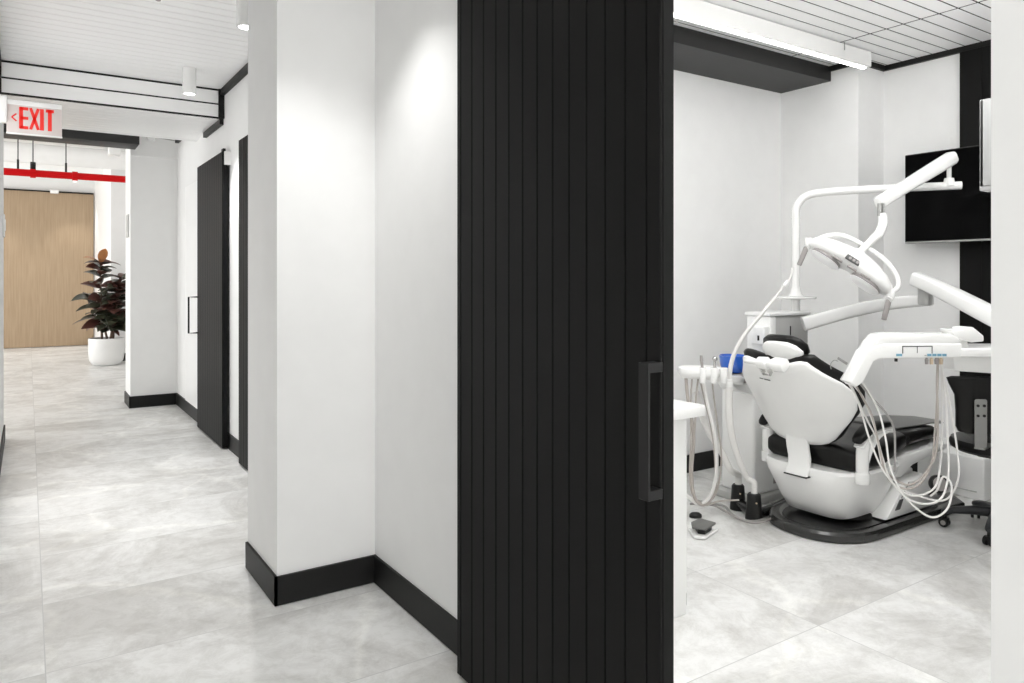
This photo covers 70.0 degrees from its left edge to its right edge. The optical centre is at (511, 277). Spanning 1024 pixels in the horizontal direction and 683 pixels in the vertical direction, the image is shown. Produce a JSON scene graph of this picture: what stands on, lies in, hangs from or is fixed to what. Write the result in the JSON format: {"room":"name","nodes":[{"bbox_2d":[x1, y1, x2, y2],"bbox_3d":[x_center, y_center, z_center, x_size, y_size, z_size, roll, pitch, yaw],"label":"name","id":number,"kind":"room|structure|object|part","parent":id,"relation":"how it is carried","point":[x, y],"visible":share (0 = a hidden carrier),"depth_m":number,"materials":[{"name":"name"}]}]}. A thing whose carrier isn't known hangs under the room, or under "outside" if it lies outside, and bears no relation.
{"room":"dental clinic corridor","nodes":[
{"label":"dental clinic corridor","id":0,"kind":"room"},
{"bbox_2d":[0,123,3,443],"bbox_3d":[-1.412,-0.090,1.734,0.100,2.880,10.450,0,0,-34],"label":"wall","id":1,"kind":"structure","parent":0,"point":[1,124],"depth_m":5.62,"materials":[{"name":"paint"}]},
{"bbox_2d":[0,425,4,473],"bbox_3d":[-1.365,1.289,1.765,0.012,0.122,10.450,0,0,-34],"label":"baseboard","id":2,"kind":"structure","parent":1,"relation":"attached to","point":[2,444],"depth_m":5.43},
{"bbox_2d":[2,214,5,237],"bbox_3d":[-4.097,-0.420,5.898,0.020,0.180,0.160,0,0,-34],"label":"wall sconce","id":3,"kind":"object","parent":1,"relation":"attached to","point":[3,215],"visible":0.99,"depth_m":5.83,"materials":[{"name":"white plastic"}]},
{"bbox_2d":[0,95,61,138],"bbox_3d":[-3.090,-1.029,4.682,0.357,0.230,0.080,0,0,-34],"label":"exit sign","id":4,"kind":"object","parent":1,"relation":"attached to","point":[28,118],"visible":1,"depth_m":4.68,"materials":[{"name":"white plastic"}]},
{"bbox_2d":[1,62,217,116],"bbox_3d":[-2.989,-1.410,5.529,1.460,0.210,0.020,0,0,-34],"label":"ceiling beam","id":5,"kind":"structure","parent":1,"relation":"attached to","point":[11,70],"depth_m":5.47,"materials":[{"name":"white paint"}]},
{"bbox_2d":[4,175,93,348],"bbox_3d":[-10.858,-0.400,13.319,8.600,3.500,0.200,0,0,-34],"label":"wall","id":6,"kind":"structure","parent":0,"point":[11,182],"depth_m":14.38,"materials":[{"name":"paint"}]},
{"bbox_2d":[4,188,93,347],"bbox_3d":[-9.855,-0.182,13.797,3.400,3.045,0.090,0,0,-34],"label":"sliding panel","id":7,"kind":"object","parent":6,"relation":"attached to","point":[48,236],"visible":0.8,"depth_m":14.28,"materials":[{"name":"brown wood"}]},
{"bbox_2d":[50,190,58,193],"bbox_3d":[-8.944,-1.685,14.287,0.140,0.070,0.099,0,0,-34],"label":"sensor","id":8,"kind":"object","parent":7,"relation":"attached to","point":[51,191],"visible":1,"depth_m":14.26,"materials":[{"name":"white plastic"}]},
{"bbox_2d":[4,138,125,150],"bbox_3d":[-8.222,-2.100,9.338,8.600,0.100,9.750,0,0,-34],"label":"ceiling","id":9,"kind":"structure","parent":0,"point":[5,139],"depth_m":11.22,"materials":[{"name":"paint"}]},
{"bbox_2d":[4,162,102,173],"bbox_3d":[-8.642,-1.950,12.508,5.400,0.200,0.400,0,0,-34],"label":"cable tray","id":10,"kind":"object","parent":9,"relation":"attached to","point":[6,164],"visible":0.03,"depth_m":12.73,"materials":[{"name":"white metal"}]},
{"bbox_2d":[4,141,125,169],"bbox_3d":[-7.427,-1.850,10.674,5.400,0.300,0.295,0,0,-34],"label":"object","id":11,"kind":"structure","parent":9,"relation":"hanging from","point":[43,154],"depth_m":10.99,"materials":[{"name":"white metal"}]},
{"bbox_2d":[4,139,125,182],"bbox_3d":[-6.281,-1.655,9.034,3.500,0.790,0.116,0,0,-34],"label":"pipe","id":12,"kind":"object","parent":9,"relation":"hanging from","point":[32,172],"visible":0.74,"depth_m":9.31,"materials":[{"name":"red metal"}]},
{"bbox_2d":[4,123,138,149],"bbox_3d":[-4.867,-1.692,6.744,2.530,0.716,0.380,0,0,-34],"label":"beam","id":13,"kind":"structure","parent":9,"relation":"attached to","point":[77,137],"depth_m":7.13,"materials":[{"name":"metal"}]},
{"bbox_2d":[108,147,120,156],"bbox_3d":[-4.641,-1.740,8.531,0.120,0.620,0.150,0,0,-34],"label":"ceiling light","id":14,"kind":"object","parent":9,"relation":"hanging from","point":[111,151],"visible":0.27,"depth_m":8.48,"materials":[{"name":"white plastic"}]},
{"bbox_2d":[0,94,218,141],"bbox_3d":[-3.304,-1.673,6.040,1.500,0.755,1.180,0,0,-34],"label":"ceiling","id":15,"kind":"structure","parent":0,"point":[74,115],"depth_m":6.05,"materials":[{"name":"white paint"}]},
{"bbox_2d":[94,169,125,352],"bbox_3d":[-6.854,-0.400,13.722,1.480,3.500,3.550,0,0,-34],"label":"wall","id":16,"kind":"structure","parent":0,"point":[109,197],"depth_m":11.94,"materials":[{"name":"paint"}]},
{"bbox_2d":[0,0,247,88],"bbox_3d":[-0.413,-1.561,1.675,1.500,0.062,9.250,0,0,-34],"label":"ceiling","id":17,"kind":"structure","parent":0,"point":[142,39],"depth_m":4.63,"materials":[{"name":"white wood"}]},
{"bbox_2d":[182,66,195,95],"bbox_3d":[-2.352,-1.435,5.327,0.094,0.189,0.094,0,0,-34],"label":"ceiling light","id":18,"kind":"object","parent":17,"relation":"in","point":[188,73],"visible":1,"depth_m":5.29,"materials":[{"name":"white metal"}]},
{"bbox_2d":[237,0,247,30],"bbox_3d":[-1.425,-1.435,3.914,0.094,0.189,0.094,0,0,-34],"label":"ceiling light","id":19,"kind":"object","parent":17,"relation":"in","point":[242,5],"visible":0.59,"depth_m":3.87,"materials":[{"name":"white metal"}]},
{"bbox_2d":[126,136,176,395],"bbox_3d":[-3.822,-0.350,7.933,0.615,3.400,0.450,0,0,-34],"label":"wall pillar","id":20,"kind":"structure","parent":0,"point":[151,182],"depth_m":7.70,"materials":[{"name":"paint"}]},
{"bbox_2d":[126,214,128,237],"bbox_3d":[-4.031,-0.544,7.679,0.014,0.238,0.185,0,0,-34],"label":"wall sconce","id":21,"kind":"object","parent":20,"relation":"attached to","point":[127,216],"visible":1,"depth_m":7.67,"materials":[{"name":"plastic"}]},
{"bbox_2d":[130,153,176,158],"bbox_3d":[-3.766,-1.282,7.694,0.445,0.025,0.012,0,0,-34],"label":"trim","id":22,"kind":"structure","parent":20,"relation":"attached to","point":[131,154],"depth_m":7.68,"materials":[{"name":"paint"}]},
{"bbox_2d":[146,137,174,141],"bbox_3d":[-3.701,-1.480,7.698,0.279,0.100,0.055,0,0,-17],"label":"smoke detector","id":23,"kind":"object","parent":20,"relation":"attached to","point":[150,139],"visible":0.47,"depth_m":7.67,"materials":[{"name":"white plastic"}]},
{"bbox_2d":[177,74,247,439],"bbox_3d":[-2.185,-0.090,5.761,0.057,2.880,4.980,0,0,-34],"label":"wall","id":24,"kind":"structure","parent":0,"point":[191,155],"depth_m":5.79,"materials":[{"name":"paint"}]},
{"bbox_2d":[0,60,224,118],"bbox_3d":[-2.972,-1.420,5.540,1.500,0.250,0.050,0,0,-34],"label":"trim","id":25,"kind":"structure","parent":24,"relation":"attached to","point":[221,99],"depth_m":5.53,"materials":[{"name":"black metal"}]},
{"bbox_2d":[0,52,247,137],"bbox_3d":[-0.607,-1.390,1.967,1.500,0.280,9.950,0,0,-34],"label":"trim","id":26,"kind":"structure","parent":24,"relation":"attached to","point":[242,72],"depth_m":5.71,"materials":[{"name":"black metal"}]},
{"bbox_2d":[185,181,196,408],"bbox_3d":[-3.078,0.158,7.047,0.012,2.135,0.750,0,0,-34],"label":"door","id":27,"kind":"structure","parent":24,"relation":"attached to","point":[191,190],"depth_m":7.07,"materials":[{"name":"wood"}]},
{"bbox_2d":[188,148,230,447],"bbox_3d":[-2.560,0.157,6.142,0.131,2.363,1.031,0,0,-35],"label":"door","id":28,"kind":"structure","parent":24,"relation":"in","point":[212,176],"depth_m":6.04,"materials":[{"name":"black wood"}]},
{"bbox_3d":[-2.842,0.330,6.513,0.088,0.336,0.016,0,0,-34],"label":"handle","id":29,"kind":"part","parent":28,"relation":"part of","materials":[{"name":"metal"}]},
{"bbox_2d":[239,135,247,470],"bbox_3d":[-1.684,0.157,4.882,0.042,2.363,1.000,0,0,-34],"label":"door","id":30,"kind":"structure","parent":24,"relation":"in","point":[243,143],"depth_m":5.17,"materials":[{"name":"black wood"}]},
{"bbox_2d":[248,0,374,575],"bbox_3d":[-0.877,-0.090,3.356,0.532,2.880,0.475,0,0,-34],"label":"wall","id":31,"kind":"structure","parent":0,"point":[311,63],"depth_m":3.13,"materials":[{"name":"paint"}]},
{"bbox_2d":[375,0,456,618],"bbox_3d":[0.135,-0.090,2.218,0.100,2.880,2.550,0,0,-34],"label":"wall","id":32,"kind":"structure","parent":0,"point":[416,40],"depth_m":2.91,"materials":[{"name":"paint"}]},
{"bbox_2d":[124,391,456,654],"bbox_3d":[-2.180,1.289,5.261,0.487,0.122,6.720,0,0,-34],"label":"baseboard","id":33,"kind":"structure","parent":32,"relation":"attached to","point":[313,582],"depth_m":3.10,"materials":[{"name":"black plastic"}]},
{"bbox_2d":[457,0,673,682],"bbox_3d":[0.078,0.183,2.072,0.087,2.310,0.961,0,0,-34],"label":"door","id":34,"kind":"structure","parent":32,"relation":"in","point":[565,108],"depth_m":1.99,"materials":[{"name":"wood"}]},
{"bbox_3d":[0.318,0.349,1.673,0.047,0.312,0.032,0,0,-34],"label":"handle","id":35,"kind":"part","parent":34,"relation":"part of","materials":[{"name":"metal"}]},
{"bbox_2d":[0,345,990,682],"bbox_3d":[-3.920,1.400,5.920,12.400,0.100,20.600,0,0,-34],"label":"floor","id":36,"kind":"structure","parent":0,"point":[124,530],"depth_m":3.15,"materials":[{"name":"tile"}]},
{"bbox_2d":[71,249,125,365],"bbox_3d":[-6.325,0.447,11.418,0.981,1.806,0.910,0,0,-34],"label":"rubber plant","id":37,"kind":"object","parent":36,"relation":"on","point":[109,315],"visible":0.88,"depth_m":11.28,"materials":[{"name":"green plant"}]},
{"bbox_3d":[-6.301,1.140,11.359,0.500,0.420,0.500,0,0,-34],"label":"pot","id":38,"kind":"part","parent":37,"relation":"part of","materials":[{"name":"white ceramic"}]},
{"bbox_3d":[-6.316,0.377,11.391,0.408,1.214,0.128,0,0,-13],"label":"stem","id":39,"kind":"part","parent":37,"relation":"part of","materials":[{"name":"plant"}]},
{"bbox_2d":[674,399,704,617],"bbox_3d":[0.002,0.930,3.339,0.850,0.840,1.525,0,0,-34],"label":"base cabinet","id":40,"kind":"object","parent":36,"relation":"on","point":[683,410],"visible":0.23,"depth_m":2.92,"materials":[{"name":"laminate"}]},
{"bbox_3d":[0.569,0.917,3.150,0.018,0.705,0.475,0,0,-34],"label":"door","id":41,"kind":"part","parent":40,"relation":"part of","materials":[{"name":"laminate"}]},
{"bbox_2d":[674,399,704,420],"bbox_3d":[0.002,0.532,3.339,0.850,0.045,1.525,0,0,-34],"label":"countertop","id":42,"kind":"structure","parent":40,"relation":"on","point":[682,409],"depth_m":2.90,"materials":[{"name":"white ceramic"}]},
{"bbox_2d":[689,512,701,518],"bbox_3d":[1.034,1.335,4.120,0.072,0.030,0.052,0,0,5],"label":"button","id":43,"kind":"object","parent":36,"relation":"on","point":[695,515],"visible":0.96,"depth_m":4.10,"materials":[{"name":"plastic"}]},
{"bbox_2d":[688,518,717,539],"bbox_3d":[1.004,1.317,3.854,0.198,0.058,0.154,0,0,-34],"label":"foot pedal","id":44,"kind":"object","parent":36,"relation":"on","point":[701,528],"visible":1,"depth_m":3.81,"materials":[{"name":"white plastic"}]},
{"bbox_3d":[1.003,1.338,3.855,0.198,0.016,0.151,0,0,-34],"label":"plate","id":45,"kind":"part","parent":44,"relation":"part of","materials":[{"name":"white plastic"}]},
{"bbox_2d":[677,152,990,523],"bbox_3d":[1.781,0.303,3.977,1.674,2.093,1.453,0,0,24],"label":"dental unit","id":46,"kind":"object","parent":36,"relation":"on","point":[748,482],"visible":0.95,"depth_m":4.08,"materials":[{"name":"white plastic"}]},
{"bbox_2d":[677,365,727,383],"bbox_3d":[1.065,0.539,4.095,0.236,0.087,0.243,0,0,-34],"label":"tray","id":47,"kind":"object","parent":46,"relation":"on","point":[714,373],"depth_m":4.04,"materials":[{"name":"white plastic"}]},
{"bbox_3d":[1.208,0.570,4.159,0.254,0.094,0.067,0,0,-20],"label":"assistant arm","id":48,"kind":"part","parent":46,"relation":"part of","materials":[{"name":"white plastic"}]},
{"bbox_2d":[719,354,743,372],"bbox_3d":[1.309,0.505,4.309,0.174,0.100,0.174,0,0,-34],"label":"bowl","id":49,"kind":"object","parent":46,"relation":"on","point":[724,359],"depth_m":4.25,"materials":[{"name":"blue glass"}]},
{"bbox_2d":[718,373,752,394],"bbox_3d":[1.379,0.643,4.355,0.332,0.168,0.163,0,0,-34],"label":"bowl","id":50,"kind":"object","parent":46,"relation":"on","point":[739,389],"depth_m":4.28,"materials":[{"name":"white ceramic"}]},
{"bbox_2d":[730,483,745,511],"bbox_3d":[1.321,1.278,4.272,0.092,0.145,0.091,0,0,-34],"label":"socket","id":51,"kind":"object","parent":46,"relation":"attached to","point":[737,490],"depth_m":4.24,"materials":[{"name":"plastic"}]},
{"bbox_3d":[1.534,1.325,4.566,0.500,0.050,0.320,0,0,-34],"label":"foot plate","id":52,"kind":"part","parent":46,"relation":"part of","materials":[{"name":"grey metal"}]},
{"bbox_2d":[745,492,762,519],"bbox_3d":[1.356,1.278,4.095,0.096,0.145,0.095,0,0,-34],"label":"socket","id":53,"kind":"object","parent":46,"relation":"attached to","point":[753,505],"depth_m":4.06,"materials":[{"name":"plastic"}]},
{"bbox_3d":[1.658,0.219,4.552,0.410,0.022,0.190,0,0,-34],"label":"plate","id":54,"kind":"part","parent":46,"relation":"part of","materials":[{"name":"white plastic"}]},
{"bbox_2d":[797,233,900,319],"bbox_3d":[1.894,-0.015,4.116,0.281,0.492,0.477,0,0,-34],"label":"lamp","id":55,"kind":"object","parent":46,"relation":"attached to","point":[865,272],"depth_m":4.06,"materials":[{"name":"white plastic"}]},
{"bbox_3d":[2.060,0.205,4.275,0.708,0.228,0.152,0,0,33],"label":"arm","id":56,"kind":"part","parent":46,"relation":"part of","materials":[{"name":"white plastic"}]},
{"bbox_2d":[791,167,961,285],"bbox_3d":[2.226,-0.310,4.486,0.619,0.740,0.760,0,0,-34],"label":"lamp arm","id":57,"kind":"object","parent":46,"relation":"attached to","point":[916,181],"depth_m":4.39,"materials":[{"name":"white plastic"}]},
{"bbox_3d":[2.332,-0.569,4.212,0.601,0.348,0.068,0,0,-20],"label":"spring arm","id":58,"kind":"part","parent":46,"relation":"part of","materials":[{"name":"white plastic"}]},
{"bbox_3d":[2.312,0.134,3.713,0.097,0.328,0.772,0,0,-8],"label":"spring arm","id":59,"kind":"part","parent":46,"relation":"part of","materials":[{"name":"white plastic"}]},
{"bbox_3d":[2.068,0.258,3.365,0.153,0.071,0.090,0,0,0],"label":"tray handle","id":60,"kind":"part","parent":46,"relation":"part of","materials":[{"name":"white plastic"}]},
{"bbox_2d":[961,343,990,356],"bbox_3d":[2.180,0.338,3.430,0.316,0.038,0.260,0,0,0],"label":"shelf","id":61,"kind":"object","parent":46,"relation":"attached to","point":[967,349],"depth_m":3.30,"materials":[{"name":"white plastic"}]},
{"bbox_2d":[742,334,964,543],"bbox_3d":[1.974,0.819,4.115,1.644,1.062,0.792,0,0,-34],"label":"dental chair","id":62,"kind":"object","parent":36,"relation":"on","point":[817,451],"visible":0.94,"depth_m":3.86,"materials":[{"name":"white plastic"}]},
{"bbox_3d":[1.289,0.434,3.729,0.076,0.075,0.257,0,0,-34],"label":"headrest lever","id":63,"kind":"part","parent":62,"relation":"part of","materials":[{"name":"white plastic"}]},
{"bbox_3d":[1.559,0.914,4.259,0.290,0.272,0.072,0,0,-34],"label":"armrest frame","id":64,"kind":"part","parent":62,"relation":"part of","materials":[{"name":"white plastic"}]},
{"bbox_2d":[763,334,809,353],"bbox_3d":[1.394,0.353,3.743,0.116,0.130,0.264,0,0,-34],"label":"cushion","id":65,"kind":"object","parent":62,"relation":"on","point":[772,343],"depth_m":3.68,"materials":[{"name":"black leather"}]},
{"bbox_2d":[744,348,864,441],"bbox_3d":[1.512,0.637,3.868,0.407,0.516,0.692,0,0,-34],"label":"backrest","id":66,"kind":"object","parent":62,"relation":"on","point":[809,401],"depth_m":3.75,"materials":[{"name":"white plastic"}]},
{"bbox_2d":[768,423,905,470],"bbox_3d":[1.827,0.929,4.100,0.545,0.168,0.590,0,0,-34],"label":"seat cushion","id":67,"kind":"object","parent":62,"relation":"on","point":[836,453],"depth_m":3.88,"materials":[{"name":"black leather"}]},
{"bbox_3d":[2.006,1.323,4.189,1.270,0.055,0.590,0,0,-34],"label":"plate","id":68,"kind":"part","parent":62,"relation":"part of","materials":[{"name":"black plastic"}]},
{"bbox_3d":[1.874,0.914,3.783,0.290,0.272,0.072,0,0,-34],"label":"armrest frame","id":69,"kind":"part","parent":62,"relation":"part of","materials":[{"name":"white plastic"}]},
{"bbox_3d":[2.080,1.156,4.256,0.327,0.207,0.340,0,0,-34],"label":"lift arm","id":70,"kind":"part","parent":62,"relation":"part of","materials":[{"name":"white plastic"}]},
{"bbox_3d":[2.122,1.024,4.253,0.995,0.130,0.440,0,0,-34],"label":"seat frame","id":71,"kind":"part","parent":62,"relation":"part of","materials":[{"name":"white plastic"}]},
{"bbox_2d":[933,477,945,490],"bbox_3d":[2.260,1.088,3.860,0.072,0.070,0.025,0,0,0],"label":"grille","id":72,"kind":"object","parent":62,"relation":"attached to","point":[943,483],"depth_m":3.86,"materials":[{"name":"white plastic"}]},
{"bbox_2d":[918,446,990,500],"bbox_3d":[2.877,1.220,4.663,0.363,0.260,0.400,0,0,-34],"label":"box","id":73,"kind":"object","parent":36,"relation":"on","point":[974,482],"visible":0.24,"depth_m":4.49,"materials":[{"name":"white plastic"}]},
{"bbox_2d":[938,376,990,546],"bbox_3d":[2.539,0.923,3.845,0.512,0.852,0.594,0,0,25],"label":"stool","id":74,"kind":"object","parent":36,"relation":"on","point":[972,394],"visible":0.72,"depth_m":3.67,"materials":[{"name":"black leather"}]},
{"bbox_3d":[2.442,1.246,3.927,0.235,0.065,0.056,0,0,25],"label":"arm","id":75,"kind":"part","parent":74,"relation":"part of","materials":[{"name":"plastic"}]},
{"bbox_3d":[2.378,0.641,3.682,0.340,0.288,0.075,0,0,3],"label":"backrest","id":76,"kind":"part","parent":74,"relation":"part of","materials":[{"name":"black leather"}]},
{"bbox_3d":[2.575,0.880,3.864,0.460,0.080,0.460,0,0,-34],"label":"seat","id":77,"kind":"part","parent":74,"relation":"part of","materials":[{"name":"black leather"}]},
{"bbox_3d":[2.594,1.246,4.010,0.056,0.065,0.235,0,0,7],"label":"arm","id":78,"kind":"part","parent":74,"relation":"part of","materials":[{"name":"plastic"}]},
{"bbox_3d":[2.474,1.246,3.756,0.056,0.065,0.235,0,0,43],"label":"arm","id":79,"kind":"part","parent":74,"relation":"part of","materials":[{"name":"plastic"}]},
{"bbox_2d":[991,0,1023,682],"bbox_3d":[1.790,-0.090,-0.282,0.100,2.880,3.553,0,0,-34],"label":"wall pier","id":80,"kind":"object","parent":36,"relation":"on","point":[1007,16],"visible":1,"depth_m":1.15,"materials":[{"name":"paint"}]},
{"bbox_2d":[674,70,780,454],"bbox_3d":[0.795,-0.090,4.856,3.913,2.880,0.100,0,0,-34],"label":"wall","id":81,"kind":"structure","parent":0,"point":[727,135],"depth_m":5.26,"materials":[{"name":"paint"}]},
{"bbox_2d":[674,25,830,92],"bbox_3d":[0.751,-1.478,4.515,3.463,0.105,0.420,0,0,-34],"label":"soffit","id":82,"kind":"object","parent":81,"relation":"attached to","point":[695,52],"depth_m":4.95,"materials":[{"name":"black paint"}]},
{"bbox_2d":[687,450,917,472],"bbox_3d":[1.484,1.289,4.677,4.568,0.122,1.949,0,0,1],"label":"baseboard","id":83,"kind":"structure","parent":81,"relation":"attached to","point":[702,460],"depth_m":5.14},
{"bbox_2d":[781,66,883,416],"bbox_3d":[2.440,-0.090,5.507,0.450,2.880,0.630,0,0,-34],"label":"wall","id":84,"kind":"structure","parent":0,"point":[832,132],"depth_m":5.29,"materials":[{"name":"paint"}]},
{"bbox_2d":[674,0,990,65],"bbox_3d":[1.668,-1.556,3.419,3.783,0.053,3.260,0,0,-34],"label":"ceiling","id":85,"kind":"structure","parent":0,"point":[893,31],"depth_m":4.38,"materials":[{"name":"white metal"}]},
{"bbox_2d":[674,0,870,68],"bbox_3d":[1.059,-1.473,4.052,3.240,0.114,0.063,0,0,-34],"label":"ceiling light","id":86,"kind":"object","parent":85,"relation":"attached to","point":[701,12],"visible":1,"depth_m":4.34,"materials":[{"name":"white plastic"}]},
{"bbox_2d":[884,53,959,437],"bbox_3d":[3.501,-0.090,4.195,0.130,2.880,2.730,0,0,-34],"label":"wall","id":87,"kind":"structure","parent":0,"point":[922,100],"depth_m":5.10,"materials":[{"name":"paint"}]},
{"bbox_2d":[829,39,990,71],"bbox_3d":[3.008,-1.512,4.510,0.345,0.035,2.200,0,0,-34],"label":"trim","id":88,"kind":"structure","parent":87,"relation":"attached to","point":[880,67],"depth_m":5.05,"materials":[{"name":"black metal"}]},
{"bbox_2d":[960,45,990,376],"bbox_3d":[3.359,-0.072,4.263,0.031,2.844,1.400,0,0,-34],"label":"panel","id":89,"kind":"object","parent":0,"point":[975,64],"visible":0.29,"depth_m":4.76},
{"bbox_2d":[905,145,990,243],"bbox_3d":[3.067,-0.540,4.582,0.117,0.610,1.155,0,0,-34],"label":"television","id":90,"kind":"object","parent":89,"relation":"attached to","point":[963,215],"visible":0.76,"depth_m":4.78,"materials":[{"name":"plastic"}]},
{"bbox_3d":[2.457,-0.090,2.346,3.913,2.880,0.800,0,0,-34],"label":"wall","id":91,"kind":"structure","parent":0,"visible":0},
{"bbox_2d":[980,98,990,192],"bbox_3d":[1.645,-0.427,2.370,0.240,0.295,0.135,0,0,-34],"label":"dispenser","id":92,"kind":"object","parent":91,"relation":"attached to","point":[985,104],"visible":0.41,"depth_m":2.34,"materials":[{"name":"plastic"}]}
]}

